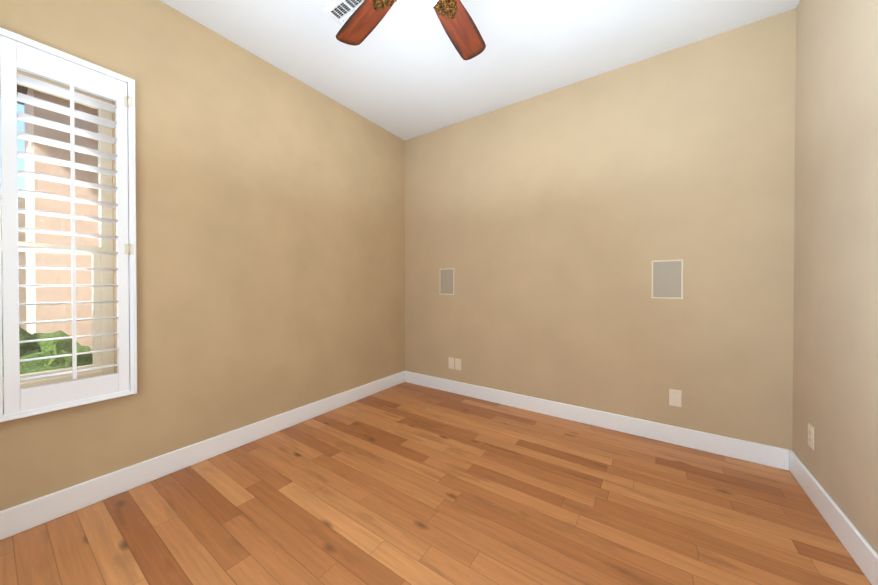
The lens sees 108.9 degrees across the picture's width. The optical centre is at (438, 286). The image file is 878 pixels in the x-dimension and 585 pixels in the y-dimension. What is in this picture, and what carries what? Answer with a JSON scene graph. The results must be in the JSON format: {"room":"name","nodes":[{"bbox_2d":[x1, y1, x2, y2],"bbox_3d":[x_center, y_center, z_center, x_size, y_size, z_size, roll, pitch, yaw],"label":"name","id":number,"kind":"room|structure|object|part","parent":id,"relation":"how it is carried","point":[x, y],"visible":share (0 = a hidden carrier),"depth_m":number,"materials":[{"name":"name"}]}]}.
{"room":"empty room","nodes":[
{"label":"empty room","id":0,"kind":"room"},
{"bbox_2d":[0,0,404,510],"bbox_3d":[-1.401,-0.275,2.250,0.150,2.750,3.643,0,1,35],"label":"wall","id":1,"kind":"structure","parent":0,"point":[270,240],"depth_m":2.08,"materials":[{"name":"beige paint"}]},
{"bbox_2d":[0,70,113,395],"bbox_3d":[-1.993,-0.251,1.425,0.060,1.492,0.711,0,1,35],"label":"window","id":2,"kind":"structure","parent":1,"relation":"in","point":[101,326],"depth_m":1.66,"materials":[{"name":"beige glass"}]},
{"bbox_2d":[17,73,118,380],"bbox_3d":[-1.781,-0.255,1.520,0.089,1.352,0.307,0,1,35],"label":"louvers","id":3,"kind":"object","parent":1,"relation":"attached to","point":[52,89],"visible":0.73,"depth_m":1.49,"materials":[{"name":"white wood"}]},
{"bbox_2d":[70,83,76,378],"bbox_3d":[-1.741,-0.258,1.492,0.015,1.400,0.013,0,1,35],"label":"tilt rod","id":4,"kind":"object","parent":3,"relation":"attached to","point":[73,243],"visible":1,"depth_m":1.49,"materials":[{"name":"white wood"}]},
{"bbox_2d":[0,27,136,421],"bbox_3d":[-1.892,-0.262,1.356,0.052,1.688,0.846,0,1,35],"label":"frame","id":5,"kind":"object","parent":1,"relation":"attached to","point":[24,54],"visible":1,"depth_m":1.48,"materials":[{"name":"white wood"}]},
{"bbox_3d":[-2.005,-0.258,1.194,0.028,1.637,0.394,0,1,35],"label":"shutter wall mounted panel","id":6,"kind":"part","parent":5,"relation":"part of","materials":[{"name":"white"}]},
{"bbox_2d":[123,95,132,254],"bbox_3d":[-1.875,-0.587,1.342,0.014,0.843,0.824,0,1,35],"label":"shutter hinges","id":7,"kind":"object","parent":1,"relation":"attached to","point":[128,246],"visible":1,"depth_m":1.67,"materials":[{"name":"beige metal"}]},
{"bbox_2d":[0,371,403,539],"bbox_3d":[-1.331,1.038,2.212,0.021,0.126,3.343,0,1,35],"label":"baseboard","id":8,"kind":"structure","parent":1,"relation":"attached to","point":[19,518],"depth_m":1.80,"materials":[{"name":"white wood"}]},
{"bbox_2d":[0,382,871,584],"bbox_3d":[-0.088,1.157,1.359,3.338,0.100,3.643,0,1,35],"label":"floor","id":9,"kind":"structure","parent":0,"point":[405,483],"depth_m":1.51,"materials":[{"name":"brown wood"}]},
{"bbox_2d":[160,0,799,140],"bbox_3d":[-0.088,-1.717,1.336,3.338,0.150,3.643,0,1,35],"label":"ceiling","id":10,"kind":"structure","parent":0,"point":[402,71],"depth_m":2.15,"materials":[{"name":"white paint"}]},
{"bbox_2d":[323,0,364,25],"bbox_3d":[-0.508,-1.641,1.863,0.305,0.010,0.205,0,1,35],"label":"ceiling vent","id":11,"kind":"object","parent":10,"relation":"in","point":[341,12],"visible":0.52,"depth_m":1.86,"materials":[{"name":"white metal"}]},
{"bbox_2d":[336,0,485,59],"bbox_3d":[-0.082,-1.428,1.376,1.270,0.428,1.252,0,1,35],"label":"ceiling fan","id":12,"kind":"object","parent":10,"relation":"hanging from","point":[362,22],"visible":1,"depth_m":1.67,"materials":[{"name":"brown wood"}]},
{"bbox_3d":[-0.381,-1.408,1.647,0.156,0.006,0.473,-17,12,-42],"label":"blade","id":13,"kind":"part","parent":12,"relation":"part of","materials":[{"name":"brown wood"}]},
{"bbox_3d":[-0.088,-1.254,1.340,0.206,0.078,0.206,0,1,35],"label":"globe","id":14,"kind":"part","parent":12,"relation":"part of","materials":[{"name":"white glass"}]},
{"bbox_3d":[0.116,-1.408,1.712,0.156,0.006,0.473,-13,-6,28],"label":"blade","id":15,"kind":"part","parent":12,"relation":"part of","materials":[{"name":"brown wood"}]},
{"bbox_2d":[405,8,795,449],"bbox_3d":[0.902,-0.279,2.787,3.038,2.750,0.150,0,1,35],"label":"wall","id":16,"kind":"structure","parent":0,"point":[549,227],"depth_m":2.34,"materials":[{"name":"beige paint"}]},
{"bbox_2d":[440,268,453,294],"bbox_3d":[0.082,-0.050,3.257,0.180,0.272,0.006,0,1,35],"label":"speaker","id":17,"kind":"object","parent":16,"relation":"attached to","point":[446,281],"visible":1,"depth_m":3.25},
{"bbox_2d":[449,357,453,368],"bbox_3d":[0.128,0.791,3.232,0.070,0.115,0.005,0,1,35],"label":"outlet","id":18,"kind":"object","parent":16,"relation":"attached to","point":[451,363],"visible":1,"depth_m":3.23,"materials":[{"name":"beige plastic"}]},
{"bbox_2d":[455,358,460,369],"bbox_3d":[0.194,0.792,3.187,0.070,0.115,0.005,0,1,35],"label":"outlet","id":19,"kind":"object","parent":16,"relation":"attached to","point":[457,364],"visible":1,"depth_m":3.19,"materials":[{"name":"beige plastic"}]},
{"bbox_2d":[404,371,783,469],"bbox_3d":[0.852,1.034,2.731,2.970,0.126,0.015,0,1,35],"label":"baseboard","id":20,"kind":"structure","parent":16,"relation":"attached to","point":[762,454],"depth_m":2.36,"materials":[{"name":"white wood"}]},
{"bbox_2d":[651,260,682,298],"bbox_3d":[1.606,-0.049,2.209,0.180,0.272,0.006,0,1,35],"label":"speaker","id":21,"kind":"object","parent":16,"relation":"attached to","point":[667,279],"visible":1,"depth_m":2.21},
{"bbox_2d":[669,389,681,406],"bbox_3d":[1.648,0.778,2.187,0.070,0.115,0.005,0,1,35],"label":"outlet","id":22,"kind":"object","parent":16,"relation":"attached to","point":[675,397],"visible":1,"depth_m":2.19,"materials":[{"name":"beige plastic"}]},
{"bbox_2d":[792,0,877,553],"bbox_3d":[1.226,-0.260,0.444,0.150,2.750,3.643,0,1,35],"label":"wall","id":23,"kind":"structure","parent":0,"point":[835,364],"depth_m":1.42,"materials":[{"name":"beige paint"}]},
{"bbox_2d":[808,423,813,449],"bbox_3d":[1.952,0.788,1.647,0.006,0.115,0.070,0,1,35],"label":"duplex electrical outlet","id":24,"kind":"object","parent":23,"relation":"attached to","point":[810,436],"visible":1,"depth_m":1.64,"materials":[{"name":"beige plastic"}]},
{"bbox_2d":[784,449,877,584],"bbox_3d":[1.156,1.051,0.503,0.021,0.126,3.343,0,1,35],"label":"baseboard","id":25,"kind":"structure","parent":23,"relation":"attached to","point":[857,546],"depth_m":1.39,"materials":[{"name":"white wood"}]},
{"label":"outside","id":26,"kind":"structure","parent":0,"visible":0},
{"bbox_3d":[-4.875,1.113,5.151,8.850,0.050,15.000,0,1,35],"label":"ground","id":27,"kind":"structure","parent":26,"visible":0},
{"bbox_2d":[1,197,26,330],"bbox_3d":[-6.709,-0.227,6.401,0.400,2.610,15.000,0,1,35],"label":"wall","id":28,"kind":"structure","parent":27,"relation":"on","point":[22,277],"depth_m":5.39,"materials":[{"name":"paint"}]},
{"bbox_2d":[2,321,92,373],"bbox_3d":[-3.055,0.670,1.749,0.832,0.928,1.644,0,1,35],"label":"hedge","id":29,"kind":"object","parent":27,"relation":"on","point":[61,345],"depth_m":2.08,"materials":[{"name":"green plant"}]},
{"bbox_2d":[17,84,98,349],"bbox_3d":[-2.372,-0.605,3.659,1.450,3.410,3.800,0,1,35],"label":"building","id":30,"kind":"structure","parent":27,"relation":"on","point":[58,259],"depth_m":2.49,"materials":[{"name":"beige paint"}]}
]}

